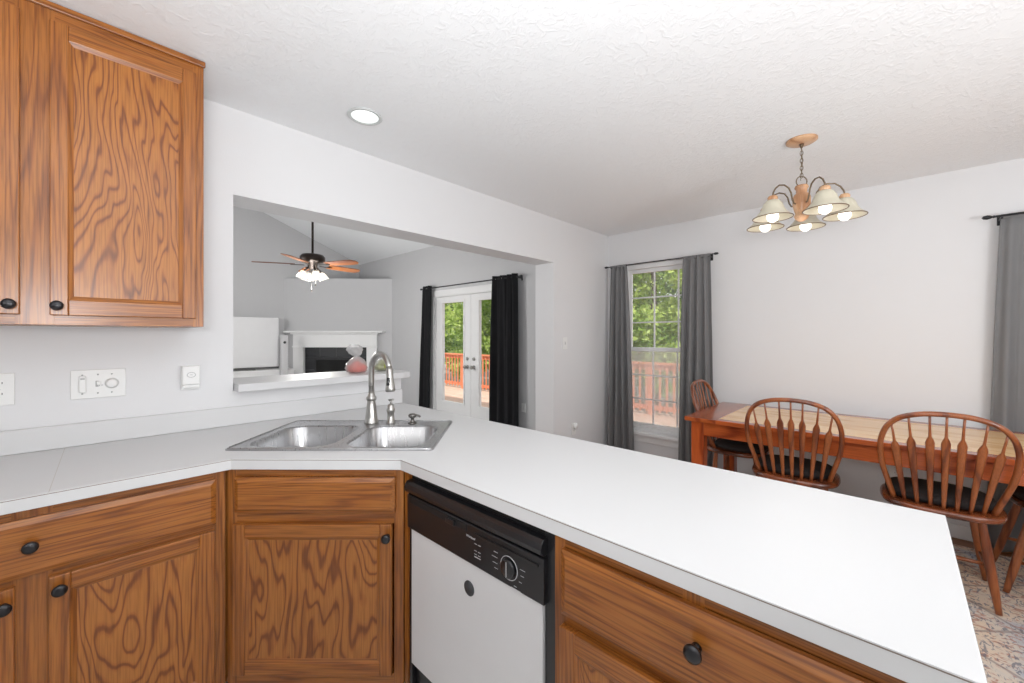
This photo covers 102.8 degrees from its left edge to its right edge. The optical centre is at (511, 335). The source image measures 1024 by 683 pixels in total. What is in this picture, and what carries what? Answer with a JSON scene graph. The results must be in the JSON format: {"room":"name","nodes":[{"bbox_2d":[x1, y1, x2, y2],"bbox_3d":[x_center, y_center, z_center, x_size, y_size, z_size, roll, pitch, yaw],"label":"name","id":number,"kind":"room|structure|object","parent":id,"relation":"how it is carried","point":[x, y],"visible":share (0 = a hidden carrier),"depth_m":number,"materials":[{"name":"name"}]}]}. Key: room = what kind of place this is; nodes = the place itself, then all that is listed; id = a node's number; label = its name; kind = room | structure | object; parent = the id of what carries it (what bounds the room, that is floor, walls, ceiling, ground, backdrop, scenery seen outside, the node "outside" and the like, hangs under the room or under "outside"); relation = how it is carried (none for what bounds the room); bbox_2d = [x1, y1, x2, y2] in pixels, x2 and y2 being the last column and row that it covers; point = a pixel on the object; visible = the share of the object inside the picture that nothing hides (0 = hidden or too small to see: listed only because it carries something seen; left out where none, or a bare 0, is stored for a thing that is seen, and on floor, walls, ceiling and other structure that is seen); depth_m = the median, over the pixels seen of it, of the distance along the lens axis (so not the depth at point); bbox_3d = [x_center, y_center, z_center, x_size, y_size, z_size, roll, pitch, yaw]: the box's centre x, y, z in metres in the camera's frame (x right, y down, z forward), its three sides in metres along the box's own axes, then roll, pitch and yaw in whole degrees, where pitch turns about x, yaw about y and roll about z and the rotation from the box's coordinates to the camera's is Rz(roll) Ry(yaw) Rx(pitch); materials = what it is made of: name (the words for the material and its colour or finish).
{"room":"kitchen","nodes":[
{"label":"kitchen","id":0,"kind":"room"},
{"bbox_2d":[233,207,359,367],"bbox_3d":[-4.920,-0.855,7.026,0.150,4.400,4.920,0,0,43],"label":"wall","id":1,"kind":"structure","parent":0,"point":[258,288],"depth_m":7.42,"materials":[{"name":"paint"}]},
{"bbox_2d":[0,99,607,444],"bbox_3d":[-1.502,-0.845,1.991,0.220,4.380,7.220,0,0,43],"label":"wall","id":2,"kind":"structure","parent":0,"point":[251,162],"depth_m":2.22,"materials":[{"name":"paint"}]},
{"bbox_2d":[0,373,14,405],"bbox_3d":[-1.841,0.193,1.467,0.009,0.116,0.072,0,0,43],"label":"wall outlet","id":3,"kind":"object","parent":2,"relation":"attached to","point":[7,380],"visible":1,"depth_m":1.48,"materials":[{"name":"white plastic"}]},
{"bbox_2d":[0,380,5,387],"bbox_3d":[-1.838,0.173,1.465,0.002,0.027,0.033,0,0,44],"label":"receptacle","id":4,"kind":"object","parent":3,"relation":"attached to","point":[2,382],"depth_m":1.47,"materials":[{"name":"white plastic"}]},
{"bbox_2d":[0,391,5,398],"bbox_3d":[-1.838,0.212,1.465,0.002,0.027,0.033,0,0,44],"label":"receptacle","id":5,"kind":"object","parent":3,"relation":"attached to","point":[2,393],"depth_m":1.47,"materials":[{"name":"white plastic"}]},
{"bbox_2d":[70,368,125,399],"bbox_3d":[-1.660,0.192,1.645,0.026,0.114,0.158,0,0,43],"label":"switch plate","id":6,"kind":"object","parent":2,"relation":"attached to","point":[99,383],"visible":1,"depth_m":1.65,"materials":[{"name":"white plastic"}]},
{"bbox_2d":[79,376,85,392],"bbox_3d":[-1.692,0.191,1.611,0.014,0.066,0.020,0,0,44],"label":"switch","id":7,"kind":"object","parent":6,"relation":"attached to","point":[82,379],"depth_m":1.61,"materials":[{"name":"white plastic"}]},
{"bbox_2d":[0,0,204,327],"bbox_3d":[-1.644,-0.569,1.419,0.359,1.064,0.895,0,0,43],"label":"upper cabinet","id":8,"kind":"object","parent":2,"relation":"attached to","point":[102,124],"visible":1,"depth_m":1.42,"materials":[{"name":"brown wood"}]},
{"bbox_2d":[181,365,199,389],"bbox_3d":[-1.455,0.189,1.854,0.036,0.110,0.068,0,0,43],"label":"plug","id":9,"kind":"object","parent":2,"relation":"attached to","point":[190,374],"visible":1,"depth_m":1.84,"materials":[{"name":"white plastic"}]},
{"bbox_2d":[0,389,401,455],"bbox_3d":[-1.756,0.386,1.549,0.020,0.089,3.030,0,0,44],"label":"backsplash","id":10,"kind":"structure","parent":2,"relation":"attached to","point":[18,441],"depth_m":1.80,"materials":[{"name":"white laminate"}]},
{"bbox_2d":[233,369,409,391],"bbox_3d":[-1.099,0.248,2.424,0.388,0.036,0.977,0,0,43],"label":"bar ledge","id":11,"kind":"object","parent":2,"relation":"on","point":[241,384],"visible":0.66,"depth_m":2.24,"materials":[{"name":"white laminate"}]},
{"bbox_2d":[345,346,367,372],"bbox_3d":[-0.961,0.140,2.539,0.117,0.175,0.140,0,0,4],"label":"vase","id":12,"kind":"object","parent":11,"relation":"on","point":[357,366],"visible":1,"depth_m":2.51,"materials":[{"name":"clear glass"}]},
{"bbox_2d":[375,360,385,370],"bbox_3d":[-0.854,0.173,2.694,0.108,0.108,0.126,0,0,5],"label":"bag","id":13,"kind":"object","parent":11,"relation":"on","point":[380,365],"visible":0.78,"depth_m":2.65,"materials":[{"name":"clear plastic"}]},
{"bbox_2d":[563,337,566,348],"bbox_3d":[0.515,0.070,3.943,0.018,0.116,0.072,0,0,43],"label":"light switch","id":14,"kind":"object","parent":2,"relation":"attached to","point":[564,338],"visible":1,"depth_m":3.94,"materials":[{"name":"white plastic"}]},
{"bbox_2d":[571,422,577,434],"bbox_3d":[0.624,0.918,4.040,0.041,0.120,0.072,0,0,43],"label":"wall outlet","id":15,"kind":"object","parent":2,"relation":"attached to","point":[574,426],"visible":1,"depth_m":4.03,"materials":[{"name":"white plastic"}]},
{"bbox_2d":[284,278,391,367],"bbox_3d":[-3.249,0.135,7.653,1.410,2.420,1.410,0,0,43],"label":"wall","id":16,"kind":"structure","parent":0,"point":[332,304],"depth_m":7.65,"materials":[{"name":"paint"}]},
{"bbox_2d":[265,213,433,264],"bbox_3d":[-2.756,-2.275,5.014,5.760,1.520,4.680,0,0,43],"label":"ceiling","id":17,"kind":"structure","parent":0,"point":[361,247],"depth_m":7.53,"materials":[{"name":"white paint"}]},
{"bbox_2d":[251,222,359,291],"bbox_3d":[-2.413,-1.448,4.989,1.213,1.829,1.210,0,0,43],"label":"ceiling fan","id":18,"kind":"object","parent":17,"relation":"hanging from","point":[312,260],"visible":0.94,"depth_m":4.89,"materials":[{"name":"brown wood"}]},
{"bbox_2d":[360,246,497,278],"bbox_3d":[-1.114,-1.395,6.744,5.760,0.620,0.090,0,0,43],"label":"ceiling","id":19,"kind":"structure","parent":0,"point":[432,258],"depth_m":7.18,"materials":[{"name":"paint"}]},
{"bbox_2d":[48,0,1023,235],"bbox_3d":[0.518,-1.180,0.074,5.350,0.150,7.220,0,0,43],"label":"ceiling","id":20,"kind":"structure","parent":0,"point":[605,117],"depth_m":1.80,"materials":[{"name":"white paint"}]},
{"bbox_2d":[347,107,382,125],"bbox_3d":[-0.739,-1.101,2.055,0.170,0.007,0.170,0,0,43],"label":"recessed light","id":21,"kind":"object","parent":20,"relation":"in","point":[360,115],"visible":1,"depth_m":2.05,"materials":[{"name":"white plastic"}]},
{"bbox_2d":[747,133,867,231],"bbox_3d":[1.641,-0.866,2.319,0.566,0.478,0.553,0,0,43],"label":"chandelier","id":22,"kind":"object","parent":20,"relation":"hanging from","point":[826,200],"visible":1,"depth_m":2.26,"materials":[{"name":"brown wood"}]},
{"bbox_2d":[390,158,1023,526],"bbox_3d":[0.886,0.045,4.805,11.330,2.600,0.150,0,0,43],"label":"wall","id":23,"kind":"structure","parent":0,"point":[887,312],"depth_m":3.11,"materials":[{"name":"paint"}]},
{"bbox_2d":[430,284,491,420],"bbox_3d":[-0.606,0.302,6.190,1.970,2.085,0.194,0,0,43],"label":"door","id":24,"kind":"structure","parent":23,"relation":"in","point":[471,297],"depth_m":6.26,"materials":[{"name":"paint"}]},
{"bbox_2d":[420,275,522,290],"bbox_3d":[-0.679,-0.767,6.112,2.312,0.065,0.107,0,0,43],"label":"curtain rod","id":25,"kind":"object","parent":23,"relation":"attached to","point":[519,276],"visible":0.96,"depth_m":5.91,"materials":[{"name":"black metal"}]},
{"bbox_2d":[419,286,431,407],"bbox_3d":[-1.457,0.256,6.788,0.382,2.153,0.115,0,0,43],"label":"curtain","id":26,"kind":"object","parent":25,"relation":"hanging from","point":[425,348],"visible":0.93,"depth_m":6.74,"materials":[{"name":"black fabric"}]},
{"bbox_2d":[489,273,518,426],"bbox_3d":[-0.129,0.257,5.531,0.120,2.153,0.604,0,0,-45],"label":"curtain","id":27,"kind":"object","parent":25,"relation":"hanging from","point":[503,372],"visible":0.98,"depth_m":5.52,"materials":[{"name":"black fabric"}]},
{"bbox_2d":[522,403,525,411],"bbox_3d":[0.152,0.945,5.391,0.072,0.116,0.009,0,0,43],"label":"wall outlet","id":28,"kind":"object","parent":23,"relation":"attached to","point":[523,404],"visible":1,"depth_m":5.39,"materials":[{"name":"white plastic"}]},
{"bbox_2d":[627,259,682,448],"bbox_3d":[1.536,0.172,4.143,0.956,1.855,0.175,0,0,43],"label":"window","id":29,"kind":"structure","parent":23,"relation":"in","point":[662,435],"depth_m":4.22,"materials":[{"name":"paint"}]},
{"bbox_2d":[632,351,679,427],"bbox_3d":[1.560,0.538,4.169,0.750,0.757,0.010,0,0,44],"label":"grille","id":30,"kind":"object","parent":29,"relation":"attached to","point":[634,422],"depth_m":4.23,"materials":[{"name":"paint"}]},
{"bbox_2d":[632,269,681,347],"bbox_3d":[1.581,-0.276,4.191,0.750,0.792,0.010,0,0,44],"label":"grille","id":31,"kind":"object","parent":29,"relation":"attached to","point":[649,270],"depth_m":4.27,"materials":[{"name":"paint"}]},
{"bbox_2d":[605,252,717,268],"bbox_3d":[1.457,-0.731,4.092,1.162,0.065,0.096,0,0,43],"label":"curtain rod","id":32,"kind":"object","parent":23,"relation":"attached to","point":[715,253],"visible":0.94,"depth_m":4.00,"materials":[{"name":"black metal"}]},
{"bbox_2d":[607,264,633,450],"bbox_3d":[1.139,0.290,4.343,0.097,2.085,0.329,0,0,-44],"label":"curtain","id":33,"kind":"object","parent":32,"relation":"hanging from","point":[620,428],"visible":0.88,"depth_m":4.35,"materials":[{"name":"grey fabric"}]},
{"bbox_2d":[678,253,713,466],"bbox_3d":[1.711,0.290,3.801,0.323,2.085,0.091,0,0,43],"label":"curtain","id":34,"kind":"object","parent":32,"relation":"hanging from","point":[696,360],"visible":0.73,"depth_m":3.81,"materials":[{"name":"grey fabric"}]},
{"bbox_2d":[889,465,896,477],"bbox_3d":[2.749,0.965,2.926,0.072,0.116,0.009,0,0,43],"label":"wall outlet","id":35,"kind":"object","parent":23,"relation":"attached to","point":[892,469],"visible":0.34,"depth_m":2.94,"materials":[{"name":"white plastic"}]},
{"bbox_2d":[947,522,972,541],"bbox_3d":[2.998,1.300,2.687,5.350,0.090,0.014,0,0,43],"label":"baseboard","id":36,"kind":"structure","parent":23,"relation":"attached to","point":[956,531],"depth_m":2.71,"materials":[{"name":"paint"}]},
{"bbox_2d":[982,212,1023,225],"bbox_3d":[3.469,-0.735,2.181,1.282,0.065,0.098,0,0,43],"label":"curtain rod","id":37,"kind":"object","parent":23,"relation":"attached to","point":[987,217],"visible":0.98,"depth_m":2.56,"materials":[{"name":"black metal"}]},
{"bbox_2d":[987,213,1023,551],"bbox_3d":[3.144,0.288,2.446,0.063,2.089,0.409,0,0,-44],"label":"curtain","id":38,"kind":"object","parent":37,"relation":"hanging from","point":[1007,390],"visible":0.79,"depth_m":2.52,"materials":[{"name":"grey fabric"}]},
{"bbox_2d":[951,537,1023,560],"bbox_3d":[2.068,1.405,1.867,5.570,0.120,2.785,0,0,43],"label":"floor","id":39,"kind":"structure","parent":0,"point":[965,543],"depth_m":2.64,"materials":[{"name":"brown wood"}]},
{"bbox_2d":[953,544,1023,682],"bbox_3d":[1.795,1.340,1.964,3.040,0.008,2.400,0,0,43],"label":"area rug","id":40,"kind":"object","parent":39,"relation":"on","point":[1000,639],"visible":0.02,"depth_m":1.92,"materials":[{"name":"beige carpet"}]},
{"bbox_2d":[690,379,768,476],"bbox_3d":[1.758,0.850,3.240,0.575,0.972,0.495,0,0,43],"label":"chair","id":41,"kind":"object","parent":40,"relation":"on","point":[727,447],"visible":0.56,"depth_m":3.18,"materials":[{"name":"brown wood"}]},
{"bbox_2d":[745,398,844,490],"bbox_3d":[1.802,0.850,2.611,0.494,0.972,0.575,0,0,39],"label":"chair","id":42,"kind":"object","parent":40,"relation":"on","point":[812,473],"visible":0.78,"depth_m":2.45,"materials":[{"name":"brown wood"}]},
{"bbox_2d":[684,402,1023,485],"bbox_3d":[2.274,0.958,2.601,1.982,0.756,0.896,0,0,43],"label":"dining table","id":43,"kind":"object","parent":40,"relation":"on","point":[725,420],"visible":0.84,"depth_m":2.51,"materials":[{"name":"red wood"}]},
{"bbox_2d":[877,411,1023,615],"bbox_3d":[2.255,0.850,2.161,0.495,0.972,0.575,0,0,41],"label":"chair","id":44,"kind":"object","parent":40,"relation":"on","point":[978,508],"visible":0.85,"depth_m":2.00,"materials":[{"name":"brown wood"}]},
{"bbox_2d":[993,486,1023,593],"bbox_3d":[2.913,0.850,2.088,0.575,0.972,0.495,0,0,43],"label":"chair","id":45,"kind":"object","parent":40,"relation":"on","point":[1017,498],"visible":0.73,"depth_m":2.16,"materials":[{"name":"brown wood"}]},
{"bbox_3d":[-0.469,1.405,-0.806,5.570,0.120,4.585,0,0,44],"label":"floor","id":46,"kind":"structure","parent":0,"visible":0},
{"bbox_2d":[0,471,224,682],"bbox_3d":[-1.517,0.906,1.317,0.644,0.875,0.882,0,0,43],"label":"base cabinet","id":47,"kind":"object","parent":46,"relation":"on","point":[128,586],"visible":0.92,"depth_m":1.24,"materials":[{"name":"brown wood"}]},
{"bbox_2d":[225,469,412,682],"bbox_3d":[-0.704,0.906,1.860,1.068,0.875,1.020,0,0,43],"label":"base cabinet","id":48,"kind":"object","parent":46,"relation":"on","point":[315,559],"depth_m":1.44,"materials":[{"name":"brown wood"}]},
{"bbox_2d":[0,389,987,682],"bbox_3d":[-0.882,0.405,0.720,2.429,0.126,3.030,0,0,43],"label":"countertop","id":49,"kind":"structure","parent":48,"relation":"on","point":[877,585],"depth_m":1.05,"materials":[{"name":"white laminate"}]},
{"bbox_2d":[225,399,451,450],"bbox_3d":[-0.690,0.454,1.793,0.786,0.300,0.524,0,0,0],"label":"sink","id":50,"kind":"object","parent":49,"relation":"in","point":[298,435],"depth_m":1.93,"materials":[{"name":"silver metal"}]},
{"bbox_2d":[408,413,420,423],"bbox_3d":[-0.473,0.401,1.991,0.065,0.048,0.042,0,0,0],"label":"soap dispenser","id":51,"kind":"object","parent":50,"relation":"on","point":[412,416],"visible":1,"depth_m":1.98,"materials":[{"name":"silver metal"}]},
{"bbox_2d":[364,351,395,423],"bbox_3d":[-0.629,0.248,1.940,0.068,0.353,0.232,0,0,-45],"label":"kitchen faucet","id":52,"kind":"object","parent":49,"relation":"on","point":[371,411],"visible":1,"depth_m":1.97,"materials":[{"name":"silver metal"}]},
{"bbox_2d":[404,475,554,682],"bbox_3d":[0.060,0.861,1.415,0.646,0.768,0.585,0,0,43],"label":"dishwasher","id":53,"kind":"object","parent":46,"relation":"on","point":[482,577],"visible":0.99,"depth_m":1.19,"materials":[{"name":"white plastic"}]},
{"bbox_2d":[555,535,906,682],"bbox_3d":[0.524,0.906,0.960,0.650,0.875,0.634,0,0,43],"label":"base cabinet","id":54,"kind":"object","parent":46,"relation":"on","point":[616,621],"visible":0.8,"depth_m":0.80,"materials":[{"name":"brown wood"}]},
{"bbox_3d":[-3.681,1.405,4.162,5.930,0.120,7.370,0,0,44],"label":"floor","id":55,"kind":"structure","parent":0,"visible":0},
{"bbox_2d":[233,368,294,377],"bbox_3d":[-4.528,0.964,6.923,0.471,0.762,1.450,0,0,43],"label":"base cabinet","id":56,"kind":"object","parent":55,"relation":"on","point":[271,371],"visible":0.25,"depth_m":6.91,"materials":[{"name":"paint"}]},
{"bbox_2d":[233,317,278,370],"bbox_3d":[-4.632,0.130,6.828,0.200,0.905,1.330,0,0,43],"label":"screen","id":57,"kind":"object","parent":56,"relation":"on","point":[255,339],"visible":0.54,"depth_m":7.03,"materials":[{"name":"white"}]},
{"bbox_2d":[280,335,287,374],"bbox_3d":[-3.926,0.665,7.044,0.116,1.360,0.110,0,0,44],"label":"tower speaker","id":58,"kind":"object","parent":55,"relation":"on","point":[283,338],"visible":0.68,"depth_m":7.00},
{"bbox_2d":[283,331,384,373],"bbox_3d":[-3.272,0.626,7.552,1.786,1.438,0.198,0,0,-2],"label":"fireplace","id":59,"kind":"object","parent":55,"relation":"on","point":[313,351],"visible":0.62,"depth_m":7.57,"materials":[{"name":"paint"}]},
{"bbox_2d":[283,331,384,333],"bbox_3d":[-3.272,-0.062,7.552,1.786,0.062,0.198,0,0,-2],"label":"mantel shelf","id":60,"kind":"object","parent":59,"relation":"attached to","point":[291,332],"depth_m":7.46,"materials":[{"name":"paint"}]},
{"label":"outside","id":61,"kind":"structure","parent":0,"visible":0},
{"bbox_2d":[445,348,678,414],"bbox_3d":[6.698,2.895,14.322,150.000,0.100,150.000,0,0,44],"label":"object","id":62,"kind":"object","parent":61,"point":[670,398],"depth_m":20.60,"materials":[{"name":"orange wood"}]},
{"bbox_2d":[445,302,462,368],"bbox_3d":[-4.880,-1.584,24.207,4.915,8.865,4.710,0,0,27],"label":"leafy tree","id":63,"kind":"object","parent":62,"relation":"on","point":[448,349],"visible":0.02,"depth_m":24.33,"materials":[{"name":"green plant"}]},
{"bbox_2d":[445,303,462,370],"bbox_3d":[-4.905,-2.207,33.000,5.290,10.110,5.216,0,0,29],"label":"leafy tree","id":64,"kind":"object","parent":62,"relation":"on","point":[454,343],"visible":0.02,"depth_m":31.12,"materials":[{"name":"green plant"}]},
{"bbox_2d":[445,300,490,378],"bbox_3d":[-1.767,-1.584,20.741,4.915,8.865,4.710,0,0,-38],"label":"leafy tree","id":65,"kind":"object","parent":62,"relation":"on","point":[453,329],"visible":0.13,"depth_m":19.84,"materials":[{"name":"green plant"}]},
{"bbox_2d":[632,269,681,412],"bbox_3d":[5.051,-1.584,14.713,4.710,8.865,4.915,0,0,43],"label":"leafy tree","id":66,"kind":"object","parent":62,"relation":"on","point":[643,333],"visible":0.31,"depth_m":13.31,"materials":[{"name":"green plant"}]},
{"bbox_2d":[636,271,681,391],"bbox_3d":[7.802,-2.207,20.989,5.216,10.110,5.290,0,0,-4],"label":"leafy tree","id":67,"kind":"object","parent":62,"relation":"on","point":[668,290],"visible":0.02,"depth_m":20.13,"materials":[{"name":"green plant"}]},
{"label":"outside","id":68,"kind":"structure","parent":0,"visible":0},
{"bbox_2d":[445,384,678,427],"bbox_3d":[0.424,1.505,7.711,18.000,0.080,3.429,0,0,43],"label":"floor","id":69,"kind":"structure","parent":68,"point":[452,393],"depth_m":7.83,"materials":[{"name":"beige wood"}]},
{"bbox_2d":[445,353,679,414],"bbox_3d":[1.433,0.980,8.773,18.000,0.970,0.140,0,0,43],"label":"deck railing","id":70,"kind":"object","parent":69,"relation":"on","point":[647,406],"visible":0.16,"depth_m":7.70,"materials":[{"name":"wood"}]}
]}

